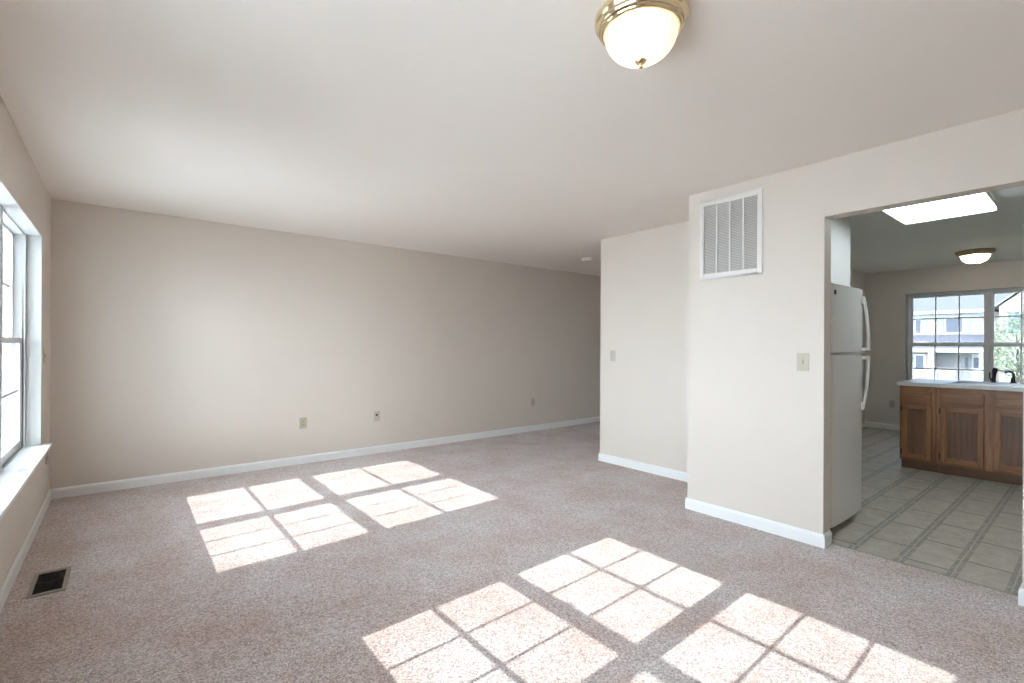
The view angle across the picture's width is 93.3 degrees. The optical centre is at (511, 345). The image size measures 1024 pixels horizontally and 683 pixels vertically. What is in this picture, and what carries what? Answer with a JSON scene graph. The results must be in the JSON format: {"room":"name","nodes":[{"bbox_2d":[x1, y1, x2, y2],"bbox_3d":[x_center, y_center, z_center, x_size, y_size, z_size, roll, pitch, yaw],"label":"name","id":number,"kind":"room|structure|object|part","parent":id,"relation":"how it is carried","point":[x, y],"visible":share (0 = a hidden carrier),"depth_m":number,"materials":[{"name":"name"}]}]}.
{"room":"empty living room","nodes":[
{"label":"empty living room","id":0,"kind":"room"},
{"bbox_2d":[0,95,50,587],"bbox_3d":[-1.875,0.085,1.446,0.200,2.540,6.504,0,0,-39],"label":"wall","id":1,"kind":"structure","parent":0,"point":[19,174],"depth_m":2.98,"materials":[{"name":"beige paint"}]},
{"bbox_2d":[0,180,51,520],"bbox_3d":[-2.853,-0.038,2.715,0.242,1.552,1.995,0,0,-39],"label":"window","id":2,"kind":"structure","parent":1,"relation":"in","point":[22,451],"depth_m":3.34,"materials":[{"name":"white plastic"}]},
{"bbox_3d":[-3.222,-0.408,3.032,0.003,0.714,0.768,0,0,-39],"label":"pane","id":3,"kind":"part","parent":2,"relation":"part of","materials":[{"name":"clear glass"}]},
{"bbox_3d":[-3.221,-0.407,3.033,0.030,0.784,0.840,0,0,-39],"label":"sash","id":4,"kind":"part","parent":2,"relation":"part of","materials":[{"name":"white plastic"}]},
{"bbox_3d":[-3.194,0.320,3.057,0.003,0.678,0.768,0,0,-39],"label":"pane","id":5,"kind":"part","parent":2,"relation":"part of","materials":[{"name":"clear glass"}]},
{"bbox_3d":[-3.193,0.329,3.058,0.030,0.762,0.840,0,0,-39],"label":"sash","id":6,"kind":"part","parent":2,"relation":"part of","materials":[{"name":"white plastic"}]},
{"bbox_3d":[-2.905,-0.043,2.672,0.108,1.542,1.882,0,0,-39],"label":"frame","id":7,"kind":"part","parent":2,"relation":"part of","materials":[{"name":"white plastic"}]},
{"bbox_3d":[-2.817,0.727,2.747,0.140,0.022,1.995,0,0,-39],"label":"sill","id":8,"kind":"part","parent":2,"relation":"part of","materials":[{"name":"white paint"}]},
{"bbox_2d":[0,489,51,612],"bbox_3d":[-1.797,1.213,1.512,0.013,0.084,6.204,0,0,-39],"label":"baseboard","id":9,"kind":"structure","parent":1,"relation":"attached to","point":[5,589],"depth_m":2.79,"materials":[{"name":"white paint"}]},
{"bbox_2d":[43,348,45,363],"bbox_3d":[-3.465,0.076,3.589,0.016,0.116,0.072,0,0,-39],"label":"light switch","id":10,"kind":"object","parent":1,"relation":"attached to","point":[44,354],"visible":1,"depth_m":3.58,"materials":[{"name":"beige plastic"}]},
{"bbox_3d":[-3.469,0.076,3.586,0.006,0.116,0.072,0,0,-39],"label":"plate","id":11,"kind":"part","parent":10,"relation":"part of","materials":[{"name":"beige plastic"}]},
{"bbox_2d":[50,199,600,488],"bbox_3d":[-0.678,0.092,6.493,8.001,2.540,0.150,0,0,-39],"label":"wall","id":12,"kind":"structure","parent":0,"point":[178,344],"depth_m":5.00,"materials":[{"name":"beige paint"}]},
{"bbox_2d":[299,417,306,428],"bbox_3d":[-2.223,0.822,5.147,0.072,0.116,0.009,0,0,-39],"label":"electrical outlet","id":13,"kind":"object","parent":12,"relation":"attached to","point":[302,421],"visible":1,"depth_m":5.14,"materials":[{"name":"beige plastic"}]},
{"bbox_2d":[50,416,599,498],"bbox_3d":[-0.691,1.220,6.382,7.851,0.084,0.013,0,0,-39],"label":"baseboard","id":14,"kind":"structure","parent":12,"relation":"attached to","point":[93,488],"depth_m":4.99,"materials":[{"name":"white paint"}]},
{"bbox_2d":[374,411,379,420],"bbox_3d":[-1.578,0.824,5.664,0.072,0.116,0.014,0,0,-39],"label":"cable jack","id":15,"kind":"object","parent":12,"relation":"attached to","point":[376,413],"visible":1,"depth_m":5.66,"materials":[{"name":"beige plastic"}]},
{"bbox_2d":[531,398,534,405],"bbox_3d":[0.315,0.837,7.195,0.072,0.116,0.009,0,0,-39],"label":"electrical outlet","id":16,"kind":"object","parent":12,"relation":"attached to","point":[532,399],"visible":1,"depth_m":7.19,"materials":[{"name":"beige plastic"}]},
{"bbox_2d":[0,0,1023,275],"bbox_3d":[1.983,-1.292,4.554,10.098,0.250,6.504,0,0,-39],"label":"ceiling","id":17,"kind":"structure","parent":0,"point":[504,131],"depth_m":2.41,"materials":[{"name":"paint"}]},
{"bbox_2d":[581,257,591,261],"bbox_3d":[1.001,-1.151,6.483,0.140,0.040,0.140,0,0,-39],"label":"smoke detector","id":18,"kind":"object","parent":17,"relation":"attached to","point":[587,259],"visible":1,"depth_m":6.45,"materials":[{"name":"white plastic"}]},
{"bbox_2d":[595,0,689,68],"bbox_3d":[0.460,-1.081,1.725,0.326,0.188,0.326,0,0,-39],"label":"ceiling light","id":19,"kind":"object","parent":17,"relation":"attached to","point":[636,34],"visible":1,"depth_m":1.65,"materials":[{"name":"white glass"}]},
{"bbox_3d":[0.460,-1.067,1.725,0.256,0.104,0.256,0,0,-39],"label":"lamp shade","id":20,"kind":"part","parent":19,"relation":"part of","materials":[{"name":"white glass"}]},
{"bbox_2d":[881,192,997,224],"bbox_3d":[3.160,-1.110,3.647,1.230,0.102,0.585,0,0,-39],"label":"fluorescent light","id":21,"kind":"object","parent":17,"relation":"attached to","point":[981,203],"visible":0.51,"depth_m":3.78,"materials":[{"name":"glowing white acrylic diffuser"},{"name":"white metal"}]},
{"bbox_3d":[2.980,-1.097,3.869,1.170,0.070,0.014,0,0,-39],"label":"rail","id":22,"kind":"part","parent":21,"relation":"part of","materials":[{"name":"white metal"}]},
{"bbox_3d":[3.339,-1.111,3.425,1.170,0.040,0.014,0,0,-39],"label":"rail","id":23,"kind":"part","parent":21,"relation":"part of","materials":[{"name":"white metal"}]},
{"bbox_2d":[955,248,995,265],"bbox_3d":[5.616,-1.060,5.866,0.360,0.179,0.360,0,0,-39],"label":"ceiling light","id":24,"kind":"object","parent":17,"relation":"attached to","point":[971,256],"visible":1,"depth_m":5.78,"materials":[{"name":"white glass"}]},
{"bbox_3d":[5.616,-1.046,5.866,0.260,0.095,0.260,0,0,-39],"label":"lamp shade","id":25,"kind":"part","parent":24,"relation":"part of","materials":[{"name":"white glass"}]},
{"bbox_2d":[0,422,1023,682],"bbox_3d":[1.971,1.333,4.553,10.098,0.120,6.504,0,0,-39],"label":"floor","id":26,"kind":"structure","parent":0,"point":[525,557],"depth_m":2.60,"materials":[{"name":"beige carpet"}]},
{"bbox_2d":[25,566,70,598],"bbox_3d":[-2.448,1.304,2.562,0.149,0.117,0.332,0,0,-39],"label":"floor vent","id":27,"kind":"object","parent":26,"relation":"in","point":[56,580],"visible":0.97,"depth_m":2.56,"materials":[{"name":"brown metal"}]},
{"bbox_2d":[830,282,869,527],"bbox_3d":[2.177,0.422,3.685,0.640,1.704,0.760,0,0,-39],"label":"refrigerator","id":28,"kind":"object","parent":26,"relation":"on","point":[846,404],"visible":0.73,"depth_m":3.39,"materials":[{"name":"white metal"}]},
{"bbox_3d":[2.366,0.643,3.450,0.640,1.160,0.066,0,0,-39],"label":"door","id":29,"kind":"part","parent":28,"relation":"part of","materials":[{"name":"white metal"}]},
{"bbox_3d":[2.369,-0.187,3.450,0.640,0.467,0.066,0,0,-39],"label":"freezer door","id":30,"kind":"part","parent":28,"relation":"part of","materials":[{"name":"white metal"}]},
{"bbox_3d":[2.626,-0.164,3.594,0.032,0.400,0.057,0,0,-39],"label":"door handle","id":31,"kind":"part","parent":28,"relation":"part of","materials":[{"name":"white plastic"}]},
{"bbox_3d":[2.624,0.276,3.594,0.032,0.400,0.057,0,0,-39],"label":"door handle","id":32,"kind":"part","parent":28,"relation":"part of","materials":[{"name":"white plastic"}]},
{"bbox_2d":[900,385,937,471],"bbox_3d":[4.395,0.851,5.157,0.646,0.868,0.291,0,0,-39],"label":"base cabinet","id":33,"kind":"object","parent":26,"relation":"on","point":[917,403],"visible":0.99,"depth_m":4.96,"materials":[{"name":"brown wood"}]},
{"bbox_3d":[4.156,0.880,4.966,0.012,0.465,0.153,0,0,-39],"label":"panel moulding","id":34,"kind":"part","parent":33,"relation":"part of","materials":[{"name":"brown wood"}]},
{"bbox_3d":[4.154,1.132,4.966,0.026,0.042,0.153,0,0,-39],"label":"door rail","id":35,"kind":"part","parent":33,"relation":"part of","materials":[{"name":"brown wood"}]},
{"bbox_3d":[4.157,0.628,4.966,0.026,0.042,0.153,0,0,-39],"label":"door rail","id":36,"kind":"part","parent":33,"relation":"part of","materials":[{"name":"brown wood"}]},
{"bbox_3d":[4.162,0.880,4.972,0.009,0.462,0.153,0,0,-39],"label":"door panel","id":37,"kind":"part","parent":33,"relation":"part of","materials":[{"name":"brown wood"}]},
{"bbox_3d":[4.157,0.520,4.966,0.026,0.114,0.237,0,0,-39],"label":"drawer","id":38,"kind":"part","parent":33,"relation":"part of","materials":[{"name":"brown wood"}]},
{"bbox_3d":[4.178,0.442,4.980,0.019,0.053,0.215,0,0,-39],"label":"rail","id":39,"kind":"part","parent":33,"relation":"part of","materials":[{"name":"brown wood"}]},
{"bbox_3d":[4.177,0.594,4.980,0.019,0.060,0.215,0,0,-39],"label":"rail","id":40,"kind":"part","parent":33,"relation":"part of","materials":[{"name":"brown wood"}]},
{"bbox_3d":[4.175,1.163,4.980,0.019,0.040,0.215,0,0,-39],"label":"rail","id":41,"kind":"part","parent":33,"relation":"part of","materials":[{"name":"brown wood"}]},
{"bbox_2d":[936,387,1022,485],"bbox_3d":[4.731,0.852,4.741,0.646,0.868,0.774,0,0,-39],"label":"base cabinet","id":42,"kind":"object","parent":26,"relation":"on","point":[979,433],"visible":1,"depth_m":4.60,"materials":[{"name":"brown wood"}]},
{"bbox_2d":[897,378,1022,391],"bbox_3d":[4.729,0.399,4.920,0.858,0.038,1.118,0,0,-39],"label":"countertop","id":43,"kind":"structure","parent":42,"relation":"on","point":[940,383],"depth_m":4.81,"materials":[{"name":"laminate"}]},
{"bbox_2d":[946,381,1022,386],"bbox_3d":[4.760,0.462,4.760,0.510,0.176,0.674,0,0,-39],"label":"sink","id":44,"kind":"object","parent":43,"relation":"in","point":[952,382],"visible":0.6,"depth_m":4.90,"materials":[{"name":"silver metal"}]},
{"bbox_2d":[989,367,997,381],"bbox_3d":[4.990,0.302,5.008,0.052,0.157,0.066,0,0,-1],"label":"sprayer","id":45,"kind":"object","parent":43,"relation":"on","point":[994,370],"visible":0.9,"depth_m":5.00,"materials":[{"name":"black metal"}]},
{"bbox_2d":[1004,370,1016,382],"bbox_3d":[5.075,0.317,4.910,0.106,0.130,0.077,0,0,14],"label":"kitchen faucet","id":46,"kind":"object","parent":43,"relation":"on","point":[1013,379],"visible":0.94,"depth_m":4.90,"materials":[{"name":"black metal"}]},
{"bbox_3d":[5.061,0.295,4.921,0.024,0.087,0.084,0,0,-39],"label":"spout","id":47,"kind":"part","parent":46,"relation":"part of","materials":[{"name":"black metal"}]},
{"bbox_3d":[4.372,0.521,4.701,0.026,0.114,0.312,0,0,-39],"label":"drawer","id":48,"kind":"part","parent":42,"relation":"part of","materials":[{"name":"brown wood"}]},
{"bbox_3d":[4.370,0.881,4.701,0.012,0.465,0.228,0,0,-39],"label":"panel moulding","id":49,"kind":"part","parent":42,"relation":"part of","materials":[{"name":"brown wood"}]},
{"bbox_3d":[4.369,1.133,4.700,0.026,0.042,0.228,0,0,-39],"label":"door rail","id":50,"kind":"part","parent":42,"relation":"part of","materials":[{"name":"brown wood"}]},
{"bbox_3d":[4.371,0.629,4.701,0.026,0.042,0.228,0,0,-39],"label":"door rail","id":51,"kind":"part","parent":42,"relation":"part of","materials":[{"name":"brown wood"}]},
{"bbox_3d":[4.377,0.881,4.706,0.009,0.462,0.228,0,0,-39],"label":"door panel","id":52,"kind":"part","parent":42,"relation":"part of","materials":[{"name":"brown wood"}]},
{"bbox_3d":[4.514,0.443,4.564,0.019,0.053,0.698,0,0,-39],"label":"rail","id":53,"kind":"part","parent":42,"relation":"part of","materials":[{"name":"brown wood"}]},
{"bbox_3d":[4.513,0.595,4.564,0.019,0.060,0.698,0,0,-39],"label":"rail","id":54,"kind":"part","parent":42,"relation":"part of","materials":[{"name":"brown wood"}]},
{"bbox_3d":[4.510,1.165,4.564,0.019,0.040,0.698,0,0,-39],"label":"rail","id":55,"kind":"part","parent":42,"relation":"part of","materials":[{"name":"brown wood"}]},
{"bbox_3d":[4.613,0.522,4.402,0.026,0.114,0.324,0,0,-39],"label":"drawer","id":56,"kind":"part","parent":42,"relation":"part of","materials":[{"name":"brown wood"}]},
{"bbox_3d":[4.611,0.882,4.402,0.012,0.465,0.240,0,0,-39],"label":"panel moulding","id":57,"kind":"part","parent":42,"relation":"part of","materials":[{"name":"brown wood"}]},
{"bbox_3d":[4.610,1.134,4.402,0.026,0.042,0.240,0,0,-39],"label":"door rail","id":58,"kind":"part","parent":42,"relation":"part of","materials":[{"name":"brown wood"}]},
{"bbox_3d":[4.612,0.630,4.402,0.026,0.042,0.240,0,0,-39],"label":"door rail","id":59,"kind":"part","parent":42,"relation":"part of","materials":[{"name":"brown wood"}]},
{"bbox_3d":[4.618,0.882,4.407,0.009,0.462,0.240,0,0,-39],"label":"door panel","id":60,"kind":"part","parent":42,"relation":"part of","materials":[{"name":"brown wood"}]},
{"bbox_2d":[600,193,864,500],"bbox_3d":[3.212,0.110,6.125,5.802,2.540,1.600,0,0,-39],"label":"wall","id":61,"kind":"structure","parent":0,"point":[644,391],"depth_m":4.82,"materials":[{"name":"beige paint"}]},
{"bbox_2d":[610,350,614,360],"bbox_3d":[1.081,0.107,5.210,0.016,0.116,0.072,0,0,-39],"label":"light switch","id":62,"kind":"object","parent":61,"relation":"attached to","point":[612,352],"visible":1,"depth_m":5.21,"materials":[{"name":"beige plastic"}]},
{"bbox_2d":[598,421,899,481],"bbox_3d":[4.324,1.242,5.268,5.139,0.084,4.363,0,0,-39],"label":"baseboard","id":63,"kind":"structure","parent":61,"relation":"attached to","point":[666,472],"depth_m":4.99,"materials":[{"name":"white paint"}]},
{"bbox_2d":[831,216,850,286],"bbox_3d":[2.105,-0.831,4.216,1.449,0.670,1.028,0,0,-39],"label":"wall","id":64,"kind":"structure","parent":0,"point":[840,227],"depth_m":4.12,"materials":[{"name":"paint"}]},
{"bbox_2d":[701,109,1023,588],"bbox_3d":[2.360,0.104,2.651,0.113,2.540,2.763,0,0,-39],"label":"wall","id":65,"kind":"structure","parent":0,"point":[765,423],"depth_m":3.17,"materials":[{"name":"beige paint"}]},
{"bbox_2d":[700,188,763,279],"bbox_3d":[1.584,-0.796,3.516,0.014,0.594,0.476,0,0,-39],"label":"air vent","id":66,"kind":"object","parent":65,"relation":"in","point":[732,226],"visible":1,"depth_m":3.50,"materials":[{"name":"white metal"}]},
{"bbox_2d":[685,497,831,548],"bbox_3d":[1.705,1.230,3.445,0.126,0.084,0.965,0,0,-39],"label":"baseboard","id":67,"kind":"structure","parent":65,"relation":"attached to","point":[823,541],"depth_m":3.32,"materials":[{"name":"white paint"}]},
{"bbox_2d":[797,353,808,370],"bbox_3d":[1.885,0.105,3.137,0.016,0.116,0.072,0,0,-39],"label":"light switch","id":68,"kind":"object","parent":65,"relation":"attached to","point":[802,358],"visible":1,"depth_m":3.13,"materials":[{"name":"beige plastic"}]},
{"bbox_2d":[832,543,1017,596],"bbox_3d":[2.320,1.273,2.782,0.014,0.005,0.866,0,0,-39],"label":"trim","id":69,"kind":"structure","parent":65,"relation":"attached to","point":[832,543],"depth_m":2.73,"materials":[{"name":"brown metal"}]},
{"bbox_2d":[1018,583,1023,606],"bbox_3d":[2.876,1.234,1.994,0.126,0.084,1.085,0,0,-39],"label":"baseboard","id":70,"kind":"structure","parent":65,"relation":"attached to","point":[1021,590],"depth_m":2.37,"materials":[{"name":"white paint"}]},
{"bbox_2d":[865,259,1023,424],"bbox_3d":[6.748,0.126,6.489,0.160,2.540,3.525,0,0,-39],"label":"wall","id":71,"kind":"structure","parent":0,"point":[885,292],"depth_m":7.43,"materials":[{"name":"paint"}]},
{"bbox_2d":[889,400,894,407],"bbox_3d":[5.856,0.898,7.455,0.009,0.116,0.072,0,0,-39],"label":"electrical outlet","id":72,"kind":"object","parent":71,"relation":"attached to","point":[891,402],"visible":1,"depth_m":7.45,"materials":[{"name":"beige plastic"}]},
{"bbox_2d":[899,287,1023,394],"bbox_3d":[6.576,-0.018,6.676,0.185,1.530,1.919,0,0,-39],"label":"window","id":73,"kind":"structure","parent":71,"relation":"in","point":[988,345],"depth_m":6.81,"materials":[{"name":"white plastic"}]},
{"bbox_3d":[6.316,0.341,7.030,0.030,0.728,0.849,0,0,-39],"label":"sash","id":74,"kind":"part","parent":73,"relation":"part of","materials":[{"name":"clear glass"}]},
{"bbox_3d":[6.350,-0.381,7.055,0.030,0.739,0.849,0,0,-39],"label":"sash","id":75,"kind":"part","parent":73,"relation":"part of","materials":[{"name":"clear glass"}]},
{"bbox_3d":[6.867,0.343,6.346,0.030,0.728,0.852,0,0,-39],"label":"sash","id":76,"kind":"part","parent":73,"relation":"part of","materials":[{"name":"clear glass"}]},
{"bbox_3d":[6.902,-0.379,6.372,0.030,0.739,0.852,0,0,-39],"label":"sash","id":77,"kind":"part","parent":73,"relation":"part of","materials":[{"name":"clear glass"}]},
{"label":"outside","id":78,"kind":"structure","parent":0,"visible":0},
{"bbox_3d":[40.149,3.362,45.253,120.651,0.300,200.000,0,0,-39],"label":"ground","id":79,"kind":"structure","parent":78,"visible":0},
{"bbox_2d":[913,295,983,380],"bbox_3d":[34.673,-1.989,42.757,11.350,10.350,11.580,0,0,-39],"label":"townhouse","id":80,"kind":"structure","parent":79,"relation":"on","point":[971,329],"depth_m":37.23,"materials":[{"name":"beige plastic"}]},
{"bbox_3d":[32.773,-1.549,39.009,0.030,1.050,0.330,0,0,-39],"label":"pane","id":81,"kind":"part","parent":80,"relation":"part of","materials":[{"name":"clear glass"}]},
{"bbox_3d":[31.655,1.300,38.148,0.030,1.080,1.280,0,0,-39],"label":"pane","id":82,"kind":"part","parent":80,"relation":"part of","materials":[{"name":"clear glass"}]},
{"bbox_2d":[923,319,927,333],"bbox_3d":[33.033,-1.573,38.647,0.060,1.240,0.280,0,0,-39],"label":"shutter","id":83,"kind":"object","parent":80,"relation":"hanging from","point":[925,322],"depth_m":38.62,"materials":[{"name":"white"}]},
{"bbox_2d":[938,319,943,333],"bbox_3d":[33.623,-1.571,37.916,0.060,1.240,0.300,0,0,-39],"label":"shutter","id":84,"kind":"object","parent":80,"relation":"hanging from","point":[940,321],"depth_m":37.89,"materials":[{"name":"white"}]},
{"bbox_3d":[32.682,2.235,36.527,0.080,0.780,1.200,0,0,-39],"label":"porch railing","id":85,"kind":"part","parent":80,"relation":"part of","materials":[{"name":"white"}]},
{"bbox_3d":[34.130,-1.594,37.328,0.030,1.150,0.950,0,0,-39],"label":"pane","id":86,"kind":"part","parent":80,"relation":"part of","materials":[{"name":"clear glass"}]},
{"bbox_2d":[965,318,970,332],"bbox_3d":[34.597,-1.567,36.709,0.060,1.240,0.300,0,0,-39],"label":"shutter","id":87,"kind":"object","parent":80,"relation":"hanging from","point":[967,320],"depth_m":36.68,"materials":[{"name":"white"}]},
{"bbox_3d":[34.865,1.659,36.294,0.040,2.050,0.540,0,0,-39],"label":"door","id":88,"kind":"part","parent":80,"relation":"part of","materials":[{"name":"white"}]},
{"bbox_3d":[34.855,1.299,36.272,0.015,0.770,0.360,0,0,-39],"label":"door glass","id":89,"kind":"part","parent":80,"relation":"part of","materials":[{"name":"glass"}]},
{"bbox_3d":[33.951,1.580,34.991,0.200,2.200,0.220,0,0,-39],"label":"porch post","id":90,"kind":"part","parent":80,"relation":"part of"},
{"bbox_2d":[994,309,1022,382],"bbox_3d":[30.469,0.470,29.127,2.747,5.388,2.763,0,0,-39],"label":"tree","id":91,"kind":"object","parent":79,"relation":"on","point":[1017,375],"visible":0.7,"depth_m":29.22,"materials":[{"name":"green plant"}]},
{"bbox_2d":[994,292,1023,381],"bbox_3d":[44.178,-1.950,31.397,10.820,10.350,18.000,0,0,-39],"label":"townhouse","id":92,"kind":"structure","parent":79,"relation":"on","point":[1004,302],"depth_m":34.32,"materials":[{"name":"beige plastic"}]},
{"bbox_3d":[35.362,-1.614,33.889,0.030,1.500,0.850,0,0,-39],"label":"pane","id":93,"kind":"part","parent":92,"relation":"part of","materials":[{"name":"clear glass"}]}
]}

